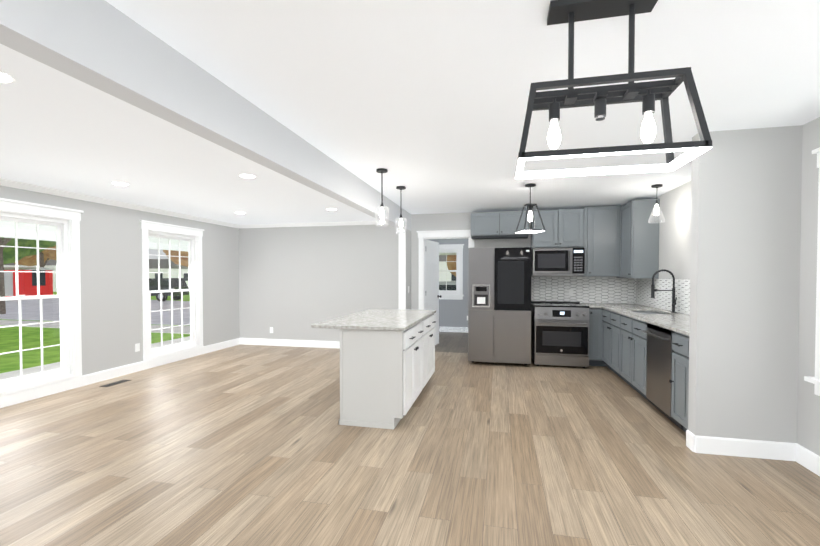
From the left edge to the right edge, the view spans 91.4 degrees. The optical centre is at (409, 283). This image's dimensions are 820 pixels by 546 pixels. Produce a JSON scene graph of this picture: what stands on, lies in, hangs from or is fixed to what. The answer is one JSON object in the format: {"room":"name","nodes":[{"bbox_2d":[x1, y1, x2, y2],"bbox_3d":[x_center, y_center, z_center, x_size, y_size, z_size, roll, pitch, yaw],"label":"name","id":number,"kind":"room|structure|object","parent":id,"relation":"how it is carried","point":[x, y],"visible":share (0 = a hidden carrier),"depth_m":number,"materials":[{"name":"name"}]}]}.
{"room":"kitchen","nodes":[
{"label":"kitchen","id":0,"kind":"room"},
{"bbox_2d":[0,185,239,374],"bbox_3d":[-4.445,-0.028,3.422,0.150,2.650,9.470,0,1,12],"label":"wall","id":1,"kind":"structure","parent":0,"point":[111,286],"depth_m":5.45,"materials":[{"name":"grey paint"}]},
{"bbox_2d":[0,198,83,395],"bbox_3d":[-4.223,0.137,4.335,0.190,2.025,1.244,0,1,12],"label":"window","id":2,"kind":"structure","parent":1,"relation":"in","point":[63,259],"depth_m":4.73,"materials":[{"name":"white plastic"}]},
{"bbox_2d":[0,222,60,378],"bbox_3d":[-4.241,0.175,4.339,0.035,1.673,0.820,0,1,12],"label":"window panel","id":3,"kind":"object","parent":2,"relation":"attached to","point":[29,299],"visible":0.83,"depth_m":4.44,"materials":[{"name":"clear glass"}]},
{"bbox_2d":[0,178,239,227],"bbox_3d":[-4.336,-1.022,3.394,0.065,0.062,9.200,0,1,12],"label":"crown molding","id":4,"kind":"structure","parent":1,"relation":"attached to","point":[31,187],"depth_m":5.12,"materials":[{"name":"white wood"}]},
{"bbox_2d":[0,338,239,407],"bbox_3d":[-4.362,1.232,3.444,0.014,0.130,9.200,0,1,12],"label":"baseboard","id":5,"kind":"structure","parent":1,"relation":"attached to","point":[6,400],"depth_m":5.17,"materials":[{"name":"white wood"}]},
{"bbox_2d":[135,343,139,351],"bbox_3d":[-3.868,0.913,5.685,0.008,0.114,0.070,0,1,12],"label":"electrical outlet plate","id":6,"kind":"object","parent":1,"relation":"attached to","point":[137,347],"depth_m":5.68,"materials":[{"name":"white plastic"}]},
{"bbox_2d":[140,220,204,360],"bbox_3d":[-3.777,0.097,6.351,0.190,2.025,1.244,0,1,12],"label":"window","id":7,"kind":"structure","parent":1,"relation":"in","point":[192,268],"depth_m":6.36,"materials":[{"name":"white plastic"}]},
{"bbox_2d":[149,238,191,346],"bbox_3d":[-3.794,0.136,6.355,0.035,1.673,0.820,0,1,12],"label":"window panel","id":8,"kind":"object","parent":7,"relation":"attached to","point":[169,295],"visible":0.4,"depth_m":6.34,"materials":[{"name":"clear glass"}]},
{"bbox_2d":[0,44,380,224],"bbox_3d":[-2.811,-1.195,2.987,3.520,0.300,9.370,0,1,12],"label":"ceiling","id":9,"kind":"structure","parent":0,"point":[59,130],"depth_m":3.44,"materials":[{"name":"white paint"}]},
{"bbox_2d":[0,71,15,83],"bbox_3d":[-2.054,-1.022,1.967,0.170,0.006,0.170,0,1,12],"label":"recessed light","id":10,"kind":"object","parent":9,"relation":"in","point":[7,78],"visible":1,"depth_m":2.00,"materials":[{"name":"white"}]},
{"bbox_2d":[110,182,129,185],"bbox_3d":[-3.114,-1.067,4.301,0.170,0.006,0.170,0,1,12],"label":"recessed light","id":11,"kind":"object","parent":9,"relation":"in","point":[121,183],"visible":0.98,"depth_m":4.28,"materials":[{"name":"white plastic"}]},
{"bbox_2d":[238,174,256,177],"bbox_3d":[-1.611,-1.061,3.969,0.170,0.006,0.170,0,1,12],"label":"recessed light","id":12,"kind":"object","parent":9,"relation":"in","point":[247,175],"visible":1,"depth_m":3.97,"materials":[{"name":"white plastic"}]},
{"bbox_2d":[398,229,410,309],"bbox_3d":[-0.087,0.153,6.967,0.130,2.150,0.433,0,1,12],"label":"column","id":13,"kind":"structure","parent":0,"point":[404,267],"depth_m":6.76,"materials":[{"name":"grey paint"}]},
{"bbox_2d":[0,332,819,545],"bbox_3d":[-0.603,1.387,3.921,7.450,0.200,12.050,0,1,12],"label":"floor","id":14,"kind":"structure","parent":0,"point":[246,445],"depth_m":2.84,"materials":[{"name":"brown wood"}]},
{"bbox_2d":[99,379,130,386],"bbox_3d":[-3.715,1.262,5.058,0.120,0.006,0.330,0,1,12],"label":"floor vent","id":15,"kind":"object","parent":14,"relation":"in","point":[115,383],"visible":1,"depth_m":5.04,"materials":[{"name":"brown metal"}]},
{"bbox_2d":[338,314,435,428],"bbox_3d":[-0.142,0.840,4.437,0.656,0.875,1.762,0,1,12],"label":"kitchen island","id":16,"kind":"object","parent":14,"relation":"on","point":[385,376],"visible":0.98,"depth_m":3.61,"materials":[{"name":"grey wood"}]},
{"bbox_2d":[311,309,435,330],"bbox_3d":[-0.284,0.381,4.466,0.888,0.030,1.810,0,1,12],"label":"island countertop","id":17,"kind":"structure","parent":16,"relation":"on","point":[390,319],"depth_m":4.03,"materials":[{"name":"stone"}]},
{"bbox_2d":[468,247,530,364],"bbox_3d":[1.424,0.346,6.394,0.918,1.785,0.827,0,1,12],"label":"fridge","id":18,"kind":"object","parent":14,"relation":"on","point":[499,305],"visible":1,"depth_m":6.00,"materials":[{"name":"silver metal"}]},
{"bbox_2d":[531,301,588,367],"bbox_3d":[2.302,0.775,6.218,0.763,0.935,0.817,0,1,12],"label":"range","id":19,"kind":"object","parent":14,"relation":"on","point":[559,333],"visible":0.94,"depth_m":5.89,"materials":[{"name":"silver metal"}]},
{"bbox_2d":[589,308,600,365],"bbox_3d":[2.813,0.805,6.216,0.217,0.875,0.665,0,1,12],"label":"base cabinet","id":20,"kind":"object","parent":14,"relation":"on","point":[592,311],"depth_m":5.94,"materials":[{"name":"grey wood"}]},
{"bbox_2d":[597,308,654,377],"bbox_3d":[3.029,0.821,5.387,0.690,0.875,0.977,0,1,12],"label":"base cabinet","id":21,"kind":"object","parent":14,"relation":"on","point":[618,344],"depth_m":5.52,"materials":[{"name":"grey wood"}]},
{"bbox_2d":[581,303,689,335],"bbox_3d":[2.822,0.375,4.806,0.848,0.030,3.397,0,1,12],"label":"countertop","id":22,"kind":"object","parent":21,"relation":"on","point":[676,322],"visible":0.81,"depth_m":4.53,"materials":[{"name":"stone"}]},
{"bbox_2d":[651,269,676,312],"bbox_3d":[3.094,0.094,4.870,0.282,0.527,0.111,0,1,12],"label":"faucet","id":23,"kind":"object","parent":22,"relation":"on","point":[653,290],"visible":1,"depth_m":4.87,"materials":[{"name":"black metal"}]},
{"bbox_2d":[621,312,663,406],"bbox_3d":[2.863,0.838,4.544,0.650,0.875,0.976,0,1,12],"label":"base cabinet","id":24,"kind":"object","parent":14,"relation":"on","point":[633,341],"depth_m":4.53,"materials":[{"name":"grey wood"}]},
{"bbox_2d":[642,323,682,429],"bbox_3d":[2.657,0.852,3.778,0.688,0.876,0.598,0,1,12],"label":"dishwasher","id":25,"kind":"object","parent":14,"relation":"on","point":[659,369],"visible":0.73,"depth_m":3.79,"materials":[{"name":"silver metal"}]},
{"bbox_2d":[669,331,688,431],"bbox_3d":[2.589,0.862,3.305,0.650,0.875,0.346,0,1,12],"label":"base cabinet","id":26,"kind":"object","parent":14,"relation":"on","point":[680,342],"depth_m":3.37,"materials":[{"name":"grey wood"}]},
{"bbox_2d":[239,209,636,340],"bbox_3d":[0.129,-0.102,7.198,7.450,2.650,0.120,0,1,12],"label":"wall","id":27,"kind":"structure","parent":0,"point":[295,283],"depth_m":7.53,"materials":[{"name":"grey paint"}]},
{"bbox_2d":[240,338,339,348],"bbox_3d":[-1.726,1.151,7.564,3.320,0.130,0.014,0,1,12],"label":"baseboard","id":28,"kind":"structure","parent":27,"relation":"attached to","point":[245,341],"depth_m":7.69,"materials":[{"name":"white wood"}]},
{"bbox_2d":[240,221,386,227],"bbox_3d":[-1.702,-1.102,7.489,3.260,0.062,0.065,0,1,12],"label":"crown molding","id":29,"kind":"structure","parent":27,"relation":"attached to","point":[349,222],"depth_m":7.50,"materials":[{"name":"white wood"}]},
{"bbox_2d":[426,240,441,344],"bbox_3d":[0.443,0.204,7.580,0.229,2.000,0.768,0,1,12],"label":"door leaf","id":30,"kind":"structure","parent":27,"relation":"in","point":[432,275],"depth_m":7.62,"materials":[{"name":"white wood"}]},
{"bbox_2d":[417,230,473,309],"bbox_3d":[0.642,0.151,7.068,1.044,2.150,0.160,0,1,12],"label":"door frame","id":31,"kind":"structure","parent":27,"relation":"attached to","point":[423,236],"depth_m":7.09,"materials":[{"name":"white wood"}]},
{"bbox_2d":[471,211,528,236],"bbox_3d":[1.485,-0.968,6.644,0.930,0.375,0.337,0,1,12],"label":"upper cabinet","id":32,"kind":"object","parent":27,"relation":"attached to","point":[497,224],"depth_m":6.49,"materials":[{"name":"grey wood"}]},
{"bbox_2d":[531,209,586,248],"bbox_3d":[2.361,-0.862,6.452,0.765,0.600,0.337,0,1,12],"label":"upper cabinet","id":33,"kind":"object","parent":27,"relation":"attached to","point":[564,228],"depth_m":6.28,"materials":[{"name":"grey wood"}]},
{"bbox_2d":[531,248,584,275],"bbox_3d":[2.349,-0.335,6.408,0.759,0.427,0.448,0,1,12],"label":"microwave","id":34,"kind":"object","parent":33,"relation":"attached to","point":[557,261],"visible":1,"depth_m":6.24,"materials":[{"name":"silver plastic"}]},
{"bbox_2d":[531,277,634,303],"bbox_3d":[2.800,0.108,6.546,1.590,0.433,0.005,0,1,12],"label":"tile backsplash","id":35,"kind":"structure","parent":27,"relation":"attached to","point":[604,290],"depth_m":6.53,"materials":[{"name":"grey tile"}]},
{"bbox_2d":[580,205,621,276],"bbox_3d":[2.962,-0.647,6.323,0.605,1.085,0.337,0,1,12],"label":"upper cabinet","id":36,"kind":"object","parent":27,"relation":"attached to","point":[594,231],"depth_m":6.15,"materials":[{"name":"grey wood"}]},
{"bbox_2d":[426,239,467,332],"bbox_3d":[1.543,-0.147,9.537,3.800,2.650,0.100,0,1,12],"label":"wall","id":37,"kind":"structure","parent":0,"point":[453,313],"depth_m":9.58,"materials":[{"name":"grey paint"}]},
{"bbox_2d":[439,244,463,298],"bbox_3d":[0.757,-0.270,9.686,1.104,1.320,0.174,0,1,12],"label":"window","id":38,"kind":"structure","parent":37,"relation":"in","point":[451,292],"depth_m":9.60,"materials":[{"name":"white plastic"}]},
{"bbox_2d":[439,326,467,332],"bbox_3d":[1.534,1.113,9.519,3.628,0.130,0.014,0,1,12],"label":"baseboard","id":39,"kind":"structure","parent":37,"relation":"attached to","point":[465,329],"depth_m":9.62,"materials":[{"name":"white wood"}]},
{"bbox_2d":[105,0,819,213],"bbox_3d":[0.826,-1.230,2.181,3.930,0.200,9.370,0,1,12],"label":"ceiling","id":40,"kind":"structure","parent":0,"point":[424,102],"depth_m":2.19,"materials":[{"name":"white paint"}]},
{"bbox_2d":[0,0,410,230],"bbox_3d":[-1.034,-1.014,2.664,0.130,0.350,9.200,0,1,12],"label":"beam","id":41,"kind":"structure","parent":40,"relation":"attached to","point":[105,46],"depth_m":1.87,"materials":[{"name":"grey paint"}]},
{"bbox_2d":[375,168,388,226],"bbox_3d":[-0.288,-0.878,4.120,0.146,0.577,0.146,0,1,12],"label":"pendant light","id":42,"kind":"object","parent":40,"relation":"hanging from","point":[381,171],"visible":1,"depth_m":4.11,"materials":[{"name":"clear glass"}]},
{"bbox_2d":[395,186,406,233],"bbox_3d":[-0.111,-0.893,4.920,0.146,0.577,0.146,0,1,12],"label":"pendant light","id":43,"kind":"object","parent":40,"relation":"hanging from","point":[400,222],"visible":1,"depth_m":4.91,"materials":[{"name":"clear glass"}]},
{"bbox_2d":[515,183,544,232],"bbox_3d":[1.438,-0.897,4.792,0.269,0.564,0.269,0,1,-8],"label":"pendant lantern","id":44,"kind":"object","parent":40,"relation":"hanging from","point":[529,209],"visible":1,"depth_m":4.78,"materials":[{"name":"black metal"}]},
{"bbox_2d":[515,0,711,178],"bbox_3d":[0.763,-0.795,1.604,0.647,0.644,0.322,0,1,12],"label":"lantern chandelier","id":45,"kind":"object","parent":40,"relation":"hanging from","point":[600,98],"visible":1,"depth_m":1.57,"materials":[{"name":"black metal"}]},
{"bbox_2d":[648,184,664,222],"bbox_3d":[2.971,-0.955,4.821,0.176,0.449,0.176,0,1,12],"label":"light","id":46,"kind":"object","parent":40,"relation":"hanging from","point":[656,209],"visible":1,"depth_m":4.81,"materials":[{"name":"glass"}]},
{"bbox_2d":[639,117,819,455],"bbox_3d":[2.683,0.002,1.845,0.150,2.650,9.470,0,1,12],"label":"wall","id":47,"kind":"structure","parent":0,"point":[674,238],"depth_m":2.88,"materials":[{"name":"grey paint"}]},
{"bbox_2d":[616,199,659,278],"bbox_3d":[3.327,-0.618,5.956,0.367,1.090,0.897,0,1,12],"label":"upper cabinet","id":48,"kind":"object","parent":47,"relation":"attached to","point":[639,246],"visible":1,"depth_m":5.53,"materials":[{"name":"grey wood"}]},
{"bbox_2d":[635,279,689,314],"bbox_3d":[3.333,0.134,5.202,0.030,0.433,2.400,0,1,12],"label":"tile backsplash","id":49,"kind":"structure","parent":47,"relation":"attached to","point":[663,299],"depth_m":5.29,"materials":[{"name":"grey tile"}]},
{"bbox_2d":[796,443,819,475],"bbox_3d":[2.228,1.295,0.194,0.014,0.130,5.640,0,1,12],"label":"baseboard","id":50,"kind":"structure","parent":47,"relation":"attached to","point":[799,454],"depth_m":2.81,"materials":[{"name":"white wood"}]},
{"bbox_2d":[804,147,819,395],"bbox_3d":[2.647,-0.065,2.169,0.060,1.680,1.244,0,1,12],"label":"window","id":51,"kind":"structure","parent":47,"relation":"in","point":[815,380],"depth_m":2.73,"materials":[{"name":"white"}]},
{"bbox_2d":[688,125,802,442],"bbox_3d":[2.534,0.079,3.053,0.660,2.450,0.120,0,1,12],"label":"wall","id":52,"kind":"structure","parent":0,"point":[746,188],"depth_m":2.99,"materials":[{"name":"grey paint"}]},
{"bbox_2d":[688,430,795,460],"bbox_3d":[2.497,1.240,3.030,0.634,0.130,0.044,0,1,12],"label":"baseboard","id":53,"kind":"structure","parent":52,"relation":"attached to","point":[786,451],"depth_m":3.01,"materials":[{"name":"white wood"}]},
{"label":"outside","id":54,"kind":"structure","parent":0,"visible":0},
{"bbox_2d":[0,291,189,372],"bbox_3d":[-31.943,1.279,37.823,200.000,0.300,220.000,0,1,12],"label":"lawn","id":55,"kind":"structure","parent":54,"point":[29,336],"depth_m":10.96,"materials":[{"name":"green plant"}]},
{"bbox_2d":[0,237,11,313],"bbox_3d":[-19.728,-2.015,18.849,4.644,7.023,5.263,0,1,12],"label":"tree","id":56,"kind":"object","parent":55,"relation":"on","point":[2,284],"depth_m":19.17,"materials":[{"name":"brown plant"}]},
{"bbox_2d":[2,237,55,263],"bbox_3d":[-31.548,-2.966,29.871,9.062,8.498,8.374,0,1,12],"label":"tree","id":57,"kind":"object","parent":55,"relation":"on","point":[9,258],"depth_m":28.78,"materials":[{"name":"green plant"}]},
{"bbox_2d":[4,267,54,296],"bbox_3d":[-33.892,-0.065,33.619,6.200,2.550,3.300,0,1,0],"label":"house","id":58,"kind":"structure","parent":55,"relation":"on","point":[26,279],"depth_m":32.78,"materials":[{"name":"red paint"}]},
{"bbox_2d":[4,259,56,291],"bbox_3d":[-47.789,-1.398,49.474,14.700,4.600,8.700,0,1,-3],"label":"house","id":59,"kind":"structure","parent":55,"relation":"on","point":[52,265],"depth_m":45.79,"materials":[{"name":"white"}]},
{"bbox_2d":[14,245,55,266],"bbox_3d":[-37.243,-3.874,39.679,8.780,9.932,8.990,0,1,12],"label":"tree","id":60,"kind":"object","parent":55,"relation":"on","point":[26,261],"depth_m":40.12,"materials":[{"name":"orange plant"}]},
{"bbox_2d":[0,298,189,325],"bbox_3d":[-74.027,1.738,6.172,151.500,0.012,140.000,0,1,12],"label":"road","id":61,"kind":"structure","parent":55,"relation":"on","point":[52,302],"depth_m":20.55,"materials":[{"name":"grey asphalt"}]},
{"bbox_2d":[149,278,188,300],"bbox_3d":[-18.974,0.453,29.302,4.700,1.659,1.880,0,1,4],"label":"suv","id":62,"kind":"object","parent":61,"relation":"on","point":[166,285],"depth_m":28.36,"materials":[{"name":"grey metal"}]},
{"bbox_2d":[439,281,455,289],"bbox_3d":[0.260,0.760,13.475,4.700,1.659,1.880,0,1,20],"label":"car","id":63,"kind":"object","parent":61,"relation":"on","point":[442,285],"depth_m":12.22,"materials":[{"name":"grey"}]},
{"bbox_2d":[0,336,189,379],"bbox_3d":[-5.049,0.524,6.143,2.200,2.440,7.400,0,1,12],"label":"porch","id":64,"kind":"object","parent":55,"relation":"on","point":[4,376],"depth_m":6.38,"materials":[{"name":"wood"}]},
{"bbox_2d":[0,220,187,251],"bbox_3d":[-5.195,-1.176,6.143,2.500,0.960,7.800,0,1,12],"label":"porch roof","id":65,"kind":"structure","parent":64,"relation":"on","point":[31,232],"depth_m":6.30,"materials":[{"name":"white"}]},
{"bbox_2d":[0,320,189,333],"bbox_3d":[-14.195,1.556,15.051,23.500,0.030,1.800,0,1,12],"label":"sidewalk","id":66,"kind":"structure","parent":55,"relation":"on","point":[57,325],"depth_m":14.53,"materials":[{"name":"concrete"}]},
{"bbox_2d":[149,259,188,285],"bbox_3d":[-42.379,-1.643,64.662,13.700,4.500,8.700,0,1,4],"label":"house","id":67,"kind":"structure","parent":55,"relation":"on","point":[163,262],"depth_m":61.56,"materials":[{"name":"white"}]},
{"bbox_2d":[163,250,187,266],"bbox_3d":[-12.749,-2.717,26.570,7.475,8.127,7.815,0,1,12],"label":"tree","id":68,"kind":"object","parent":55,"relation":"on","point":[184,260],"depth_m":23.53,"materials":[{"name":"orange plant"}]},
{"bbox_2d":[439,255,455,281],"bbox_3d":[6.023,-1.037,33.472,12.700,4.500,8.700,0,1,12],"label":"house","id":69,"kind":"structure","parent":55,"relation":"on","point":[442,276],"depth_m":30.16,"materials":[{"name":"white"}]},
{"bbox_2d":[447,255,455,276],"bbox_3d":[3.543,-0.426,17.135,3.808,3.913,3.666,0,1,12],"label":"tree","id":70,"kind":"object","parent":55,"relation":"on","point":[450,266],"depth_m":16.13,"materials":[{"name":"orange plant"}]}
]}

